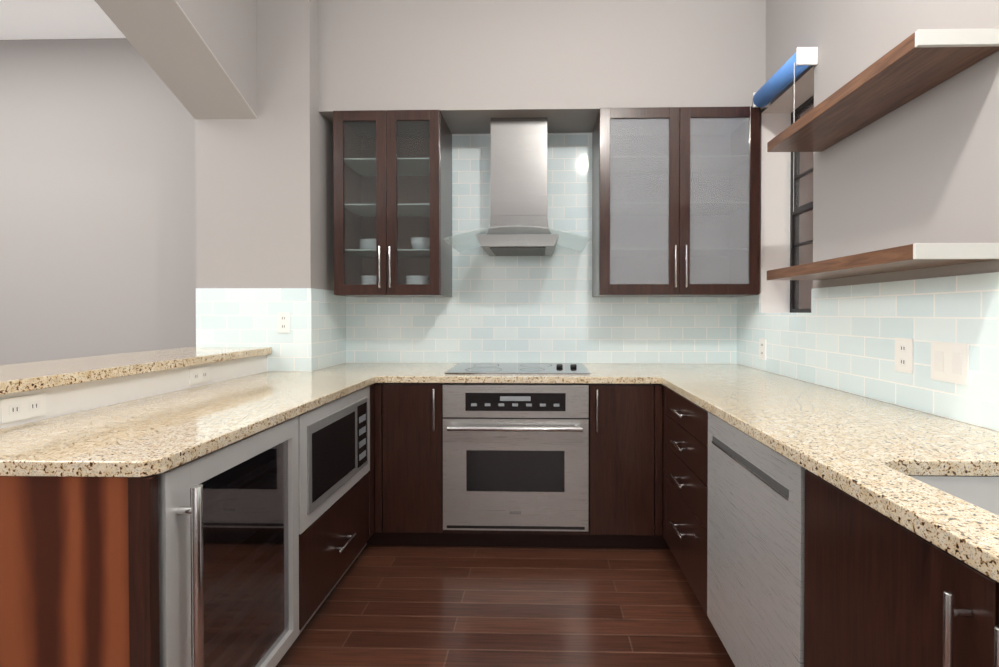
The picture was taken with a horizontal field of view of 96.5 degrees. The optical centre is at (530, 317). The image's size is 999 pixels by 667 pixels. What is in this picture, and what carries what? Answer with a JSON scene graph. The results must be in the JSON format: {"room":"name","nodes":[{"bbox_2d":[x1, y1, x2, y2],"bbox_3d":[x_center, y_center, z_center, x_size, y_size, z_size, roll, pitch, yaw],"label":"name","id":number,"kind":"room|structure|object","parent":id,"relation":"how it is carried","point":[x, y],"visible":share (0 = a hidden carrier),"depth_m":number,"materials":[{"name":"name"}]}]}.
{"room":"kitchen","nodes":[
{"label":"kitchen","id":0,"kind":"room"},
{"bbox_2d":[0,0,125,39],"bbox_3d":[-1.753,-1.897,-0.249,8.600,0.100,6.900,0,1,1],"label":"ceiling","id":1,"kind":"structure","parent":0,"point":[53,19],"depth_m":2.81,"materials":[{"name":"white paint"}]},
{"bbox_2d":[0,0,267,428],"bbox_3d":[-1.723,-0.307,1.757,0.410,3.120,1.560,0,1,1],"label":"wall","id":2,"kind":"structure","parent":0,"point":[199,57],"depth_m":2.17,"materials":[{"name":"white paint"}]},
{"bbox_2d":[0,392,45,423],"bbox_3d":[-1.524,0.271,1.338,0.007,0.070,0.115,0,1,1],"label":"outlet","id":3,"kind":"object","parent":2,"relation":"attached to","point":[12,409],"visible":1,"depth_m":1.33,"materials":[{"name":"white plastic"}]},
{"bbox_2d":[0,347,271,394],"bbox_3d":[-1.733,0.197,1.773,0.490,0.038,1.522,0,1,1],"label":"bar","id":4,"kind":"object","parent":2,"relation":"on","point":[21,377],"visible":1,"depth_m":1.70,"materials":[{"name":"beige stone"}]},
{"bbox_2d":[189,366,209,384],"bbox_3d":[-1.508,0.265,2.027,0.007,0.070,0.115,0,1,1],"label":"outlet","id":5,"kind":"object","parent":2,"relation":"attached to","point":[199,375],"visible":1,"depth_m":2.02,"materials":[{"name":"white plastic"}]},
{"bbox_2d":[195,0,345,371],"bbox_3d":[-1.573,-0.316,2.756,0.666,3.120,0.456,0,1,1],"label":"column","id":6,"kind":"structure","parent":0,"point":[264,217],"depth_m":2.53,"materials":[{"name":"grey paint"}]},
{"bbox_2d":[277,312,289,332],"bbox_3d":[-1.401,0.031,2.523,0.070,0.115,0.007,0,1,1],"label":"outlet","id":7,"kind":"object","parent":6,"relation":"attached to","point":[283,322],"visible":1,"depth_m":2.52,"materials":[{"name":"white plastic"}]},
{"bbox_2d":[0,38,813,364],"bbox_3d":[-1.679,-0.319,3.058,8.600,3.120,0.156,0,1,1],"label":"wall","id":8,"kind":"structure","parent":0,"point":[96,196],"depth_m":3.00,"materials":[{"name":"grey paint"}]},
{"bbox_2d":[333,110,451,296],"bbox_3d":[-0.838,-0.669,2.759,0.626,1.078,0.406,0,1,1],"label":"upper cabinet","id":9,"kind":"object","parent":8,"relation":"attached to","point":[392,173],"visible":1,"depth_m":2.61,"materials":[{"name":"brown wood"}]},
{"bbox_2d":[359,239,375,248],"bbox_3d":[-0.965,-0.439,2.779,0.200,0.068,0.200,0,1,1],"label":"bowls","id":10,"kind":"object","parent":9,"relation":"in","point":[369,245],"depth_m":2.69,"materials":[{"name":"white ceramic"}]},
{"bbox_2d":[360,276,376,284],"bbox_3d":[-0.985,-0.202,2.781,0.150,0.104,0.148,0,1,1],"label":"bowls","id":11,"kind":"object","parent":9,"relation":"in","point":[367,279],"depth_m":2.72,"materials":[{"name":"white ceramic"}]},
{"bbox_2d":[405,275,429,283],"bbox_3d":[-0.705,-0.202,2.775,0.150,0.104,0.148,0,1,1],"label":"bowls","id":12,"kind":"object","parent":9,"relation":"in","point":[417,278],"depth_m":2.71,"materials":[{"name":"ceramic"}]},
{"bbox_2d":[410,237,429,248],"bbox_3d":[-0.685,-0.446,2.772,0.130,0.082,0.128,0,1,1],"label":"bowls","id":13,"kind":"object","parent":9,"relation":"in","point":[422,245],"depth_m":2.73,"materials":[{"name":"white ceramic"}]},
{"bbox_2d":[444,117,589,255],"bbox_3d":[-0.072,-0.801,2.676,0.800,0.812,0.522,0,1,1],"label":"range hood","id":14,"kind":"object","parent":8,"relation":"attached to","point":[518,223],"visible":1,"depth_m":2.69,"materials":[{"name":"silver metal"}]},
{"bbox_2d":[592,106,759,296],"bbox_3d":[0.859,-0.669,2.720,0.918,1.078,0.406,0,1,1],"label":"upper cabinet","id":15,"kind":"object","parent":8,"relation":"attached to","point":[675,201],"visible":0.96,"depth_m":2.57,"materials":[{"name":"brown wood"}]},
{"bbox_2d":[276,545,734,666],"bbox_3d":[-1.753,1.323,-0.217,8.600,0.100,6.900,0,1,1],"label":"floor","id":16,"kind":"structure","parent":0,"point":[430,606],"depth_m":1.89,"materials":[{"name":"brown wood"}]},
{"bbox_2d":[158,417,298,666],"bbox_3d":[-1.110,0.808,1.335,0.636,0.891,0.573,0,1,1],"label":"wine cooler","id":17,"kind":"object","parent":16,"relation":"on","point":[228,555],"visible":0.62,"depth_m":1.29,"materials":[{"name":"silver metal"}]},
{"bbox_2d":[112,471,371,666],"bbox_3d":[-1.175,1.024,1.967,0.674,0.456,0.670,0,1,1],"label":"base cabinet","id":18,"kind":"object","parent":16,"relation":"on","point":[331,544],"depth_m":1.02,"materials":[{"name":"brown wood"}]},
{"bbox_2d":[296,386,369,533],"bbox_3d":[-1.089,0.574,1.961,0.529,0.435,0.660,0,1,1],"label":"microwave","id":19,"kind":"object","parent":18,"relation":"in","point":[333,451],"visible":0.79,"depth_m":1.85,"materials":[{"name":"grey metal"}]},
{"bbox_2d":[369,384,371,470],"bbox_3d":[-1.034,0.795,2.639,0.424,0.900,0.683,0,1,1],"label":"base cabinet","id":20,"kind":"object","parent":16,"relation":"on","point":[371,384],"depth_m":2.32,"materials":[{"name":"brown wood"}]},
{"bbox_2d":[0,371,379,476],"bbox_3d":[-1.173,0.335,1.671,0.690,0.035,1.340,0,1,1],"label":"countertop","id":21,"kind":"structure","parent":20,"relation":"on","point":[158,434],"depth_m":1.32,"materials":[{"name":"stone"}]},
{"bbox_2d":[316,363,659,383],"bbox_3d":[-0.416,0.325,2.641,2.160,0.035,0.630,0,1,1],"label":"countertop","id":22,"kind":"structure","parent":20,"relation":"on","point":[600,373],"depth_m":2.37,"materials":[{"name":"stone"}]},
{"bbox_2d":[445,363,589,373],"bbox_3d":[-0.068,0.294,2.663,0.790,0.026,0.485,0,1,1],"label":"cooktop","id":23,"kind":"object","parent":22,"relation":"in","point":[520,368],"visible":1,"depth_m":2.61,"materials":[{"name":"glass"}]},
{"bbox_2d":[372,383,455,545],"bbox_3d":[-0.652,0.795,2.630,0.382,0.900,0.683,0,1,1],"label":"base cabinet","id":24,"kind":"object","parent":16,"relation":"on","point":[407,418],"depth_m":2.35,"materials":[{"name":"brown wood"}]},
{"bbox_2d":[580,384,655,547],"bbox_3d":[0.515,0.796,2.614,0.403,0.900,0.663,0,1,1],"label":"base cabinet","id":25,"kind":"object","parent":16,"relation":"on","point":[622,417],"depth_m":2.33,"materials":[{"name":"brown wood"}]},
{"bbox_2d":[443,383,588,531],"bbox_3d":[-0.074,0.735,2.589,0.764,0.764,0.642,0,1,1],"label":"oven","id":26,"kind":"object","parent":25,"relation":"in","point":[515,456],"visible":1,"depth_m":2.33,"materials":[{"name":"grey metal"}]},
{"bbox_2d":[707,412,806,666],"bbox_3d":[0.972,0.807,1.383,0.623,0.891,0.603,0,1,1],"label":"dishwasher","id":27,"kind":"object","parent":16,"relation":"on","point":[755,548],"visible":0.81,"depth_m":1.32,"materials":[{"name":"grey metal"}]},
{"bbox_2d":[664,386,887,654],"bbox_3d":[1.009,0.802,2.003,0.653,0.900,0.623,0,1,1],"label":"base cabinet","id":28,"kind":"object","parent":16,"relation":"on","point":[846,561],"depth_m":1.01,"materials":[{"name":"brown wood"}]},
{"bbox_2d":[644,363,998,582],"bbox_3d":[1.077,0.340,1.091,0.865,0.035,3.662,0,1,1],"label":"countertop","id":29,"kind":"structure","parent":28,"relation":"on","point":[872,453],"depth_m":1.15,"materials":[{"name":"stone"}]},
{"bbox_2d":[910,476,998,515],"bbox_3d":[0.976,0.475,0.598,0.428,0.220,0.818,0,1,1],"label":"sink","id":30,"kind":"object","parent":29,"relation":"in","point":[982,492],"depth_m":1.00,"materials":[{"name":"silver metal"}]},
{"bbox_2d":[318,0,765,133],"bbox_3d":[0.055,-1.544,2.760,2.600,0.665,0.350,0,1,1],"label":"soffit","id":31,"kind":"structure","parent":0,"point":[476,66],"depth_m":2.59,"materials":[{"name":"grey paint"}]},
{"bbox_2d":[737,0,998,431],"bbox_3d":[1.481,-0.286,-0.421,0.406,3.120,6.670,0,1,1],"label":"wall","id":32,"kind":"structure","parent":0,"point":[923,168],"depth_m":1.67,"materials":[{"name":"grey paint"}]},
{"bbox_2d":[759,338,765,359],"bbox_3d":[1.341,0.185,2.573,0.007,0.120,0.075,0,1,1],"label":"electrical outlet","id":33,"kind":"object","parent":32,"relation":"attached to","point":[762,349],"visible":1,"depth_m":2.57,"materials":[{"name":"white plastic"}]},
{"bbox_2d":[753,47,817,211],"bbox_3d":[1.293,-0.884,2.296,0.099,0.765,0.435,0,1,1],"label":"roller blind","id":34,"kind":"object","parent":32,"relation":"attached to","point":[793,67],"visible":0.92,"depth_m":2.18,"materials":[{"name":"blue fabric"}]},
{"bbox_2d":[790,95,813,312],"bbox_3d":[1.536,-0.607,2.357,0.040,1.170,0.502,0,1,1],"label":"window","id":35,"kind":"structure","parent":32,"relation":"in","point":[795,215],"depth_m":2.58,"materials":[{"name":"black metal"}]},
{"bbox_2d":[767,243,998,279],"bbox_3d":[1.204,-0.188,1.642,0.248,0.044,0.820,0,1,1],"label":"floating shelf","id":36,"kind":"object","parent":32,"relation":"attached to","point":[913,256],"visible":1,"depth_m":1.38,"materials":[{"name":"brown wood"}]},
{"bbox_2d":[767,28,998,151],"bbox_3d":[1.204,-0.777,1.636,0.248,0.044,0.820,0,1,1],"label":"floating shelf","id":37,"kind":"object","parent":32,"relation":"attached to","point":[918,62],"visible":1,"depth_m":1.45,"materials":[{"name":"brown wood"}]},
{"bbox_2d":[894,338,913,373],"bbox_3d":[1.318,0.135,1.573,0.007,0.120,0.075,0,1,1],"label":"electrical outlet","id":38,"kind":"object","parent":32,"relation":"attached to","point":[904,352],"visible":1,"depth_m":1.57,"materials":[{"name":"white plastic"}]},
{"bbox_2d":[931,341,968,384],"bbox_3d":[1.314,0.142,1.399,0.007,0.125,0.125,0,1,1],"label":"light switch","id":39,"kind":"object","parent":32,"relation":"attached to","point":[950,362],"visible":1,"depth_m":1.39,"materials":[{"name":"white plastic"}]}
]}

